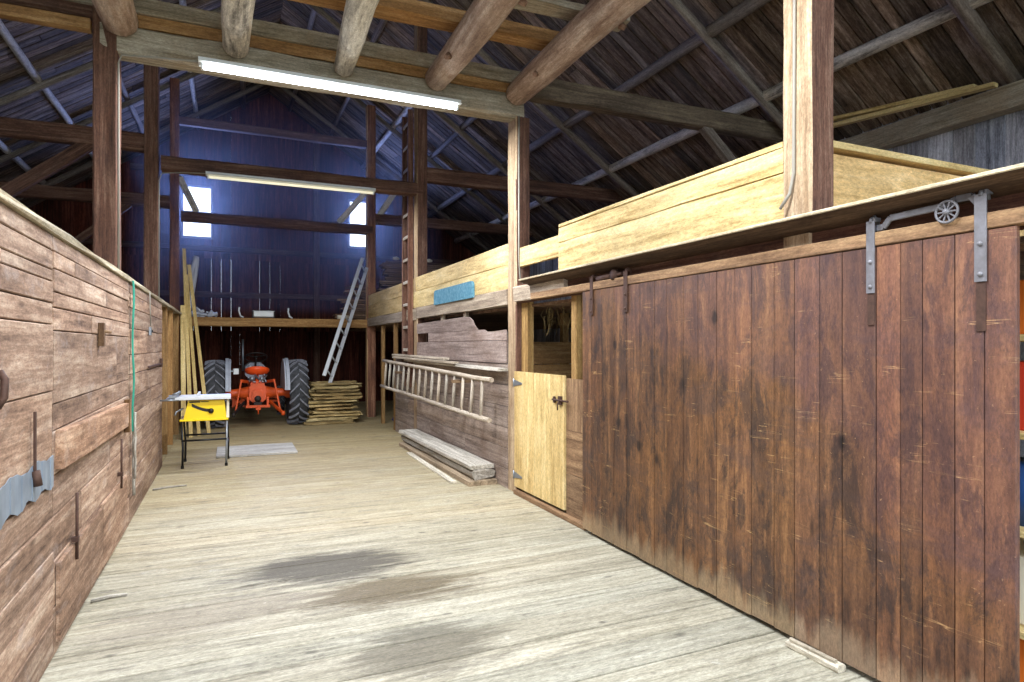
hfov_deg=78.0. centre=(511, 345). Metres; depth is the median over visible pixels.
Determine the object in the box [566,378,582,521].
panel
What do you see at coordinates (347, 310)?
board
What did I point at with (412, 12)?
loft timber
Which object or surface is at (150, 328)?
light switch
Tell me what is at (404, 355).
plank
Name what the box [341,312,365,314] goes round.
board
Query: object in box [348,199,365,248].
window
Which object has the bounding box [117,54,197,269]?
cable
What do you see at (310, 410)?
wood slab
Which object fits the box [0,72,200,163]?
rafter
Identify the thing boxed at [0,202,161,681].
wall
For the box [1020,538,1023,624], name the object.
carton
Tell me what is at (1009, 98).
plate
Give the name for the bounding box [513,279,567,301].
header beam
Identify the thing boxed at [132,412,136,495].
rope
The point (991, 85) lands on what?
lath
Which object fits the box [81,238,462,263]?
wall rail
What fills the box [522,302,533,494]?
stud
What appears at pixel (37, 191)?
tie
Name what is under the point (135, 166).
wall rail
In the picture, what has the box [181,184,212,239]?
window
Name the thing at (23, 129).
tie
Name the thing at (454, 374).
wooden ladder
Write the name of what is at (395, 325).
stud
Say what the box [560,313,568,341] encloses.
post
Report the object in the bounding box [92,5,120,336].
timber post
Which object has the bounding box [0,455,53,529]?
metal sheet
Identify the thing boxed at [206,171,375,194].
tube light
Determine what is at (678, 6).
rafter
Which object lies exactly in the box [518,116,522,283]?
cable
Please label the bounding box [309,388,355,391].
wood slab
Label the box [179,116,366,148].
beam
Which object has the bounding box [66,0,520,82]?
loft timber
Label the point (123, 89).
purlin
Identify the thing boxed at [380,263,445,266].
board
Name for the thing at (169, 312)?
stud
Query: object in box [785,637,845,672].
floor guide
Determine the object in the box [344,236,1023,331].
floor
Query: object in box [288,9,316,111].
purlin
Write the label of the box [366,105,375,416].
timber post
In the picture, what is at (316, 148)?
wall post
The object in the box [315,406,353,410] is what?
wood slab
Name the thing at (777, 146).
board
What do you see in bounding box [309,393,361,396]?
wood slab
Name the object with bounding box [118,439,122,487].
rod
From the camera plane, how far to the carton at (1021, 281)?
2.76 m
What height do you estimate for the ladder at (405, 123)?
4.700 m
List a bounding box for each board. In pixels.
[0,3,91,33]
[332,316,365,318]
[333,314,365,316]
[336,299,365,300]
[340,301,365,303]
[340,308,365,309]
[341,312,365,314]
[343,290,365,292]
[345,286,365,288]
[347,310,365,311]
[368,279,413,305]
[368,293,413,317]
[377,282,400,284]
[378,264,443,268]
[378,281,401,282]
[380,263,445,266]
[381,266,437,270]
[382,270,429,273]
[382,273,413,275]
[383,261,451,265]
[383,277,413,279]
[383,279,407,280]
[384,269,432,271]
[386,275,413,277]
[413,265,507,307]
[415,244,507,290]
[434,281,474,304]
[517,192,1023,303]
[520,235,558,266]
[558,148,783,242]
[558,173,783,269]
[559,142,782,227]
[833,140,989,176]
[833,154,1023,235]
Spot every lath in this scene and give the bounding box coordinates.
[833,82,997,127]
[833,84,977,121]
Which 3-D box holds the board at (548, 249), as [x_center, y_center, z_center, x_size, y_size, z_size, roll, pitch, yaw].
[0.293,-0.963,6.460,0.045,0.210,0.960,0,0,-24]
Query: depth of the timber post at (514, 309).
6.93 m
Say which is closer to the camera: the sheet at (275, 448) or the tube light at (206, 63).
the tube light at (206, 63)
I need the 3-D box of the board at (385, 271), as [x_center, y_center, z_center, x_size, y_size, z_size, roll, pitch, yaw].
[-2.171,-1.745,15.228,1.861,0.035,0.362,0,0,-24]
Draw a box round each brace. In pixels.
[0,143,92,196]
[0,204,132,293]
[179,176,199,211]
[337,193,366,222]
[377,195,395,223]
[698,126,735,163]
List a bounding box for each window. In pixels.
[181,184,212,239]
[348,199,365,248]
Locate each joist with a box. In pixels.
[91,0,137,36]
[221,0,254,58]
[334,0,378,76]
[425,0,527,90]
[506,0,650,104]
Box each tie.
[0,0,92,21]
[0,116,143,152]
[0,181,169,208]
[376,213,532,236]
[427,167,624,203]
[528,79,782,143]
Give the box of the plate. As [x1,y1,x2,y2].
[530,79,1023,244]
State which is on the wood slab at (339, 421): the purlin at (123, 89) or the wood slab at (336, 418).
the wood slab at (336, 418)
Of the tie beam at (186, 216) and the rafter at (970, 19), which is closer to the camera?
the rafter at (970, 19)
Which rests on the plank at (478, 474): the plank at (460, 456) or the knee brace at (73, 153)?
the plank at (460, 456)
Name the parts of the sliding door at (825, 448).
door rail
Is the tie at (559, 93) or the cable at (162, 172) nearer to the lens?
the tie at (559, 93)
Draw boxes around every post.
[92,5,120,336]
[143,0,159,331]
[170,77,179,424]
[313,143,319,381]
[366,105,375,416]
[413,212,413,357]
[414,25,426,428]
[508,116,529,490]
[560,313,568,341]
[783,0,833,247]
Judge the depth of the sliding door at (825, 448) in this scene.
3.17 m
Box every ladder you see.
[322,258,367,382]
[380,359,493,422]
[402,109,412,386]
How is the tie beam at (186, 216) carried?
attached to the timber post at (370, 109)
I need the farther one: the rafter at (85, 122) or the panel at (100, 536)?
the rafter at (85, 122)
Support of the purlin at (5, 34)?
on the rafter
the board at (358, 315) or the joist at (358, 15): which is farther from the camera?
the board at (358, 315)
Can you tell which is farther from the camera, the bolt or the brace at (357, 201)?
the brace at (357, 201)
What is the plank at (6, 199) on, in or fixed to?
on the wall at (66, 378)
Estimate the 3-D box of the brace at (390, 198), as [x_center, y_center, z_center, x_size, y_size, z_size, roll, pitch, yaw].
[-2.885,-3.200,14.438,0.612,0.872,0.056,0,0,-24]
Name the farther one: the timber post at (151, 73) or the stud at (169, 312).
the stud at (169, 312)
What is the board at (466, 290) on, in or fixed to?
attached to the board at (493, 280)
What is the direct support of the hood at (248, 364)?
attached to the tractor
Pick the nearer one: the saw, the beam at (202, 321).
the saw
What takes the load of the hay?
hanging from the floor at (495, 319)
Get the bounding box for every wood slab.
[302,420,354,425]
[306,416,357,421]
[308,380,356,385]
[308,399,356,403]
[308,402,350,405]
[308,409,351,412]
[309,382,361,385]
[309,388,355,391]
[309,392,360,395]
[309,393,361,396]
[309,395,350,399]
[309,403,353,407]
[309,412,362,417]
[311,385,358,389]
[311,405,358,409]
[311,410,360,413]
[312,395,362,399]
[315,388,359,392]
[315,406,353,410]
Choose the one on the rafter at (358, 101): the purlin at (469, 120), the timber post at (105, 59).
the purlin at (469, 120)
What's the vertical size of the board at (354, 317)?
0.039 m
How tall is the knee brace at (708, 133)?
1.297 m
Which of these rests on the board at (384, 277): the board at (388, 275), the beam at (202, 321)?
the board at (388, 275)
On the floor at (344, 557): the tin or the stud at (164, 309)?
the stud at (164, 309)
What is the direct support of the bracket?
attached to the wall at (487, 441)
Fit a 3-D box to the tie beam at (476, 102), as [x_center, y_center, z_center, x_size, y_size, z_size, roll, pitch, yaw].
[-1.706,-2.615,6.203,3.940,0.263,0.213,0,0,-24]
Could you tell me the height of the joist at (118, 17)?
0.367 m
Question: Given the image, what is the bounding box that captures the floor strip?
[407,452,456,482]
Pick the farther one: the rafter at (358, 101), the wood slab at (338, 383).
the rafter at (358, 101)
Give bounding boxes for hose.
[188,255,198,309]
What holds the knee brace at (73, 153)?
attached to the tie at (23, 129)
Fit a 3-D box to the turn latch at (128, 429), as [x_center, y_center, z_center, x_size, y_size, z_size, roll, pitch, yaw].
[-3.306,0.600,5.434,0.040,0.280,0.060,0,0,-24]
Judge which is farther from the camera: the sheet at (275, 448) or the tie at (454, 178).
the tie at (454, 178)
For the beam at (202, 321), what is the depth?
13.44 m
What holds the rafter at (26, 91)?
on the plate
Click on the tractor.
(294, 384)
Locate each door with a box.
[513,371,568,509]
[530,189,1023,681]
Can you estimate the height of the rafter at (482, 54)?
4.212 m
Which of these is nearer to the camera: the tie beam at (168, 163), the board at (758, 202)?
the board at (758, 202)
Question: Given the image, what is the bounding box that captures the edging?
[519,163,1023,280]
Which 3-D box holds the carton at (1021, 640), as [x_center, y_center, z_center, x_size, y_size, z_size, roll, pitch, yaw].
[2.393,1.437,2.809,0.340,0.326,0.580,0,0,-24]
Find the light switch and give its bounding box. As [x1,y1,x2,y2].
[149,292,152,334]
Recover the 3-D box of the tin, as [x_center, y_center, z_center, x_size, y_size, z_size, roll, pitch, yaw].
[2.372,0.655,2.832,0.300,0.270,0.300,0,0,-24]
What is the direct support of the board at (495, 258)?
on the board at (493, 280)
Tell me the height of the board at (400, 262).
0.038 m
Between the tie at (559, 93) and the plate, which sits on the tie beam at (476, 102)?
the tie at (559, 93)
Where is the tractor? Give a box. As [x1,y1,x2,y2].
[204,339,309,427]
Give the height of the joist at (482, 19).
0.347 m
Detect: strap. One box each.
[32,412,42,486]
[131,281,134,431]
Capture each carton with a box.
[1020,280,1023,333]
[1020,360,1023,430]
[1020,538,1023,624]
[1020,639,1023,681]
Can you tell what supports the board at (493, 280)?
on the header beam at (497, 299)
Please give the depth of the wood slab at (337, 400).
12.88 m
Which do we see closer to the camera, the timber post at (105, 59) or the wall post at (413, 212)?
the timber post at (105, 59)
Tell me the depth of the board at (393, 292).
12.55 m
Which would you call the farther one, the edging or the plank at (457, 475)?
the plank at (457, 475)
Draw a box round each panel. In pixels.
[56,475,126,641]
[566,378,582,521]
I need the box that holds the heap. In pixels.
[191,307,217,316]
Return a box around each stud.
[162,307,166,454]
[167,310,172,444]
[173,314,178,434]
[381,325,384,423]
[393,323,397,429]
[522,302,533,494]
[571,294,582,378]
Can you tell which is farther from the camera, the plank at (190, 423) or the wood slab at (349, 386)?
the wood slab at (349, 386)
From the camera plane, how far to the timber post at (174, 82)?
12.65 m
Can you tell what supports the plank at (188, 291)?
on the floor at (344, 557)
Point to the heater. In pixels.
(254, 313)
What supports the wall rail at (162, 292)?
attached to the wall at (217, 271)
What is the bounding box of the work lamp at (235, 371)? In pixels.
[231,369,238,373]
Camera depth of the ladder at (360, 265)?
13.39 m
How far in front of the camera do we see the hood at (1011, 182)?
3.28 m
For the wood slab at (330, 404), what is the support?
on the wood slab at (336, 407)
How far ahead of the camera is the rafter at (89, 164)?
15.12 m
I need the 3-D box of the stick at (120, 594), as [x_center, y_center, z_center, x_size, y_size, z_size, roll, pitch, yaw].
[-2.549,1.588,4.000,0.197,0.026,0.041,0,0,-37]
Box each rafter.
[0,0,255,106]
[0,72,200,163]
[13,83,264,200]
[280,87,490,250]
[307,4,566,222]
[349,97,533,243]
[419,0,639,196]
[665,0,782,130]
[946,0,1022,83]
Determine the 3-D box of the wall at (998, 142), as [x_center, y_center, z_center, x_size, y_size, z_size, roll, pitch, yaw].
[3.401,-0.650,10.102,0.025,4.500,21.672,0,0,-24]
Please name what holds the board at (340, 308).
on the board at (347, 310)
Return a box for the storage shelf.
[1020,334,1023,639]
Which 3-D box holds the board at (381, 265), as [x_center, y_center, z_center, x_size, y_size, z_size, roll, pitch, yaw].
[-2.186,-1.886,15.229,1.990,0.039,0.340,0,0,-21]
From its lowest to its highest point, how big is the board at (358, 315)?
0.040 m
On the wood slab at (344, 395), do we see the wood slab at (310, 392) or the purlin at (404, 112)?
the wood slab at (310, 392)
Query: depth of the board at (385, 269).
14.87 m
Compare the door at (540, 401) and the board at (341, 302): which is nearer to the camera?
the door at (540, 401)
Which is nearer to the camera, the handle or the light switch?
the handle
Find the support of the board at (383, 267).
on the board at (385, 269)
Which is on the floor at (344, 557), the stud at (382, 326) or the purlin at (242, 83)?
the stud at (382, 326)
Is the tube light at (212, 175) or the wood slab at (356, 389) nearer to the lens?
the tube light at (212, 175)
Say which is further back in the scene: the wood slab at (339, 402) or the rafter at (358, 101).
the rafter at (358, 101)
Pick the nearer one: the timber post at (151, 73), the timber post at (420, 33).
the timber post at (151, 73)
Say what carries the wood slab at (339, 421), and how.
on the floor at (344, 557)
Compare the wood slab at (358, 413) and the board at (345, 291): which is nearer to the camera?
the wood slab at (358, 413)
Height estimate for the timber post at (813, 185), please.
5.200 m
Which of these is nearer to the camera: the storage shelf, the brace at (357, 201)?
the storage shelf
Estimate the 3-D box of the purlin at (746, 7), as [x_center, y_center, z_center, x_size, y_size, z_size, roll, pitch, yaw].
[1.748,-3.844,9.212,0.197,0.164,21.200,0,0,-24]
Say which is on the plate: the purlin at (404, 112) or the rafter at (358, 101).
the rafter at (358, 101)
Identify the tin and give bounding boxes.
[1020,457,1023,526]
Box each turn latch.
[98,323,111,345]
[124,399,130,432]
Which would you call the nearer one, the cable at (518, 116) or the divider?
the cable at (518, 116)
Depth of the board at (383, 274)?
14.86 m
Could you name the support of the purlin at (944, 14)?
on the rafter
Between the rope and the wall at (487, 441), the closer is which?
the rope
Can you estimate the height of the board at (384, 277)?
0.029 m
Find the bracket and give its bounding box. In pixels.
[451,379,470,382]
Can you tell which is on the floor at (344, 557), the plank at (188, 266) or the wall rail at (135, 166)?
the plank at (188, 266)
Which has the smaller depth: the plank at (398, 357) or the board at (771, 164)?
the board at (771, 164)
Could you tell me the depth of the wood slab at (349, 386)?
12.91 m
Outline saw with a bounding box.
[160,391,230,468]
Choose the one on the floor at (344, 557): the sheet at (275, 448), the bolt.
the sheet at (275, 448)
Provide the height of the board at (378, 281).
0.031 m
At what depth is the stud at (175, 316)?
11.41 m
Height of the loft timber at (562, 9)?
0.070 m
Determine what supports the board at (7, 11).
attached to the timber post at (105, 59)
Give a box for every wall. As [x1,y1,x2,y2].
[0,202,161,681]
[13,93,475,407]
[395,358,508,487]
[485,84,1023,456]
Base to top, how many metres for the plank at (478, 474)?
0.125 m
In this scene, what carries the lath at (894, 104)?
on the lath at (991, 85)
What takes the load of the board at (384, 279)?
on the board at (378, 281)
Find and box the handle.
[0,370,8,409]
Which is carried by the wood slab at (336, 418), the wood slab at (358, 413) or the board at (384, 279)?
the wood slab at (358, 413)
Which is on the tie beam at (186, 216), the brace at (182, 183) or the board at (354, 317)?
the brace at (182, 183)
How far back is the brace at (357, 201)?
14.10 m
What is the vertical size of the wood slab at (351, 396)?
0.081 m
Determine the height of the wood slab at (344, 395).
0.085 m
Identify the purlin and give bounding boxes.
[0,19,92,158]
[0,140,45,183]
[121,76,143,132]
[179,0,199,129]
[240,81,245,108]
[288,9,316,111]
[328,19,387,135]
[361,106,411,168]
[407,21,569,180]
[427,0,770,217]
[454,0,992,242]
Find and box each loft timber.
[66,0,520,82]
[290,0,559,50]
[514,0,629,31]
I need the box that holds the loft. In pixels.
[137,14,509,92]
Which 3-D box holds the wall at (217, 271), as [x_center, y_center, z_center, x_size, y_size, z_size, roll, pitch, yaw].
[-6.562,-2.638,17.237,12.523,8.476,0.030,0,0,-24]
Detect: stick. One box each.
[91,593,127,602]
[152,485,186,489]
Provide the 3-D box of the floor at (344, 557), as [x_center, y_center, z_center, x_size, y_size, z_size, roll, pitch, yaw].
[-2.266,1.620,7.594,12.644,0.044,21.709,0,0,-24]
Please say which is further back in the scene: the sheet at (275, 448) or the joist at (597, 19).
the sheet at (275, 448)
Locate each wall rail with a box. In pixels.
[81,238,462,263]
[130,163,387,194]
[160,290,359,300]
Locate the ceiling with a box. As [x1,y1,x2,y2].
[0,0,1023,254]
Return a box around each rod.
[71,492,79,558]
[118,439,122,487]
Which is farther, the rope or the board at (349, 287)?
the board at (349, 287)
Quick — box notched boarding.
[417,312,507,362]
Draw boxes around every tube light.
[198,56,461,110]
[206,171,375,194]
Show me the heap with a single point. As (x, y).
(200, 313)
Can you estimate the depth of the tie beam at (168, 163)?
9.67 m
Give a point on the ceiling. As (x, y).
(756, 43)
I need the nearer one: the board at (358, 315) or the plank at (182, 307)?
the plank at (182, 307)
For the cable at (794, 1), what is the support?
attached to the timber post at (813, 185)
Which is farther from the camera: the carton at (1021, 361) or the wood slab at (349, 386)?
the wood slab at (349, 386)
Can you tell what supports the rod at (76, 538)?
attached to the panel at (100, 536)
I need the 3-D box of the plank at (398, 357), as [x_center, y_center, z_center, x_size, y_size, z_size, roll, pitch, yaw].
[-1.425,0.208,9.822,0.104,0.051,3.300,0,0,-24]
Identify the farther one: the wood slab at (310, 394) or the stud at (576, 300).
the wood slab at (310, 394)
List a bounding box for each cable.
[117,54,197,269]
[158,172,205,296]
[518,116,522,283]
[778,0,795,209]
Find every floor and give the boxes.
[39,400,880,681]
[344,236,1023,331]
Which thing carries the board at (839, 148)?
on the board at (855, 179)
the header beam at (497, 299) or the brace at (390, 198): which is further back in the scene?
the brace at (390, 198)
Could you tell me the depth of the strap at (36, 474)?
2.87 m
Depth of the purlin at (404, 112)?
15.02 m
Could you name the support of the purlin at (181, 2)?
attached to the ceiling
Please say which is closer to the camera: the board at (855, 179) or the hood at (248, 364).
the board at (855, 179)
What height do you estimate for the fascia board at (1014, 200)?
0.240 m
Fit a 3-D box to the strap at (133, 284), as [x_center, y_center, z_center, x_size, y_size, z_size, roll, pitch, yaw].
[-3.428,0.090,5.720,0.024,1.364,0.066,0,0,-24]
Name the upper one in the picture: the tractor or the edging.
the edging
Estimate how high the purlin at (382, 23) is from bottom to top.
0.130 m
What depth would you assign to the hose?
12.89 m
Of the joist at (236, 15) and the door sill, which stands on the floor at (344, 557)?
the door sill
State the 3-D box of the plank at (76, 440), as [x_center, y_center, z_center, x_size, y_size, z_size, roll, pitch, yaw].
[-2.853,0.563,4.410,0.044,0.251,2.464,0,0,-24]
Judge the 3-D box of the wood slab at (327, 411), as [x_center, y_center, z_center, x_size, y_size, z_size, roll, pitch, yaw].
[-3.612,1.353,12.994,0.990,0.070,0.233,0,0,-24]
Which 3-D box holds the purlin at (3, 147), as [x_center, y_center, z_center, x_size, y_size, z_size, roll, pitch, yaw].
[-6.583,-3.624,5.494,0.152,0.136,21.202,0,0,-24]
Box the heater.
[252,311,274,317]
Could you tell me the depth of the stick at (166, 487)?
7.10 m
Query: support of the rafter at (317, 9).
on the plate
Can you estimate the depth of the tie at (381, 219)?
15.07 m
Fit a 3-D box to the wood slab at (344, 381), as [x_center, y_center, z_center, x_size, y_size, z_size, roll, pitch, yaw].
[-3.728,0.768,13.175,0.970,0.095,0.245,0,0,-24]
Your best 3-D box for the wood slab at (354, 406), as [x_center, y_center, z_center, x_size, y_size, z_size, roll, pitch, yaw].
[-3.695,1.283,13.199,0.988,0.074,0.241,0,0,-24]
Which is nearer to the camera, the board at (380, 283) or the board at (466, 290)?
the board at (466, 290)
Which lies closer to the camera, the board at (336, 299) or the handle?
the handle
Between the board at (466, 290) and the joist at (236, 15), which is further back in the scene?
the board at (466, 290)
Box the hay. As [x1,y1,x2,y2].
[541,306,570,335]
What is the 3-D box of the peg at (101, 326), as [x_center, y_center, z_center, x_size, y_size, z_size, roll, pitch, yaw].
[-2.833,-0.080,4.388,0.048,0.160,0.130,0,0,-9]
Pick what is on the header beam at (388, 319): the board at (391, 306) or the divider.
the board at (391, 306)
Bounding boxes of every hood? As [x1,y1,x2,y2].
[244,362,264,385]
[520,168,1023,285]
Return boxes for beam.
[100,22,523,122]
[161,155,422,196]
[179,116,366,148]
[179,317,366,327]
[181,211,372,234]
[367,309,416,326]
[416,289,507,318]
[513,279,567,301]
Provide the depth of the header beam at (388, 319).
12.37 m
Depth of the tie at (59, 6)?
5.22 m
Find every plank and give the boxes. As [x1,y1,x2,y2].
[0,188,181,315]
[55,403,128,468]
[180,305,185,436]
[182,248,192,437]
[187,265,210,432]
[187,274,200,435]
[392,354,448,359]
[392,356,457,363]
[398,429,493,469]
[399,442,496,486]
[401,435,494,480]
[404,359,507,370]
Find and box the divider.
[534,342,582,379]
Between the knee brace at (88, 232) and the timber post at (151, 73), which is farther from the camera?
the knee brace at (88, 232)
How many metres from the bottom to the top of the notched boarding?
0.665 m
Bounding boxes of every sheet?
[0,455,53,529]
[216,442,297,458]
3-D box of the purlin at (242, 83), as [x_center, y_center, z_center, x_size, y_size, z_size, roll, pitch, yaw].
[-2.862,-6.370,7.155,0.168,0.134,21.201,0,0,-24]
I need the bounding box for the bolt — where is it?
[148,358,162,367]
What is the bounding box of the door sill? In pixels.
[513,489,586,530]

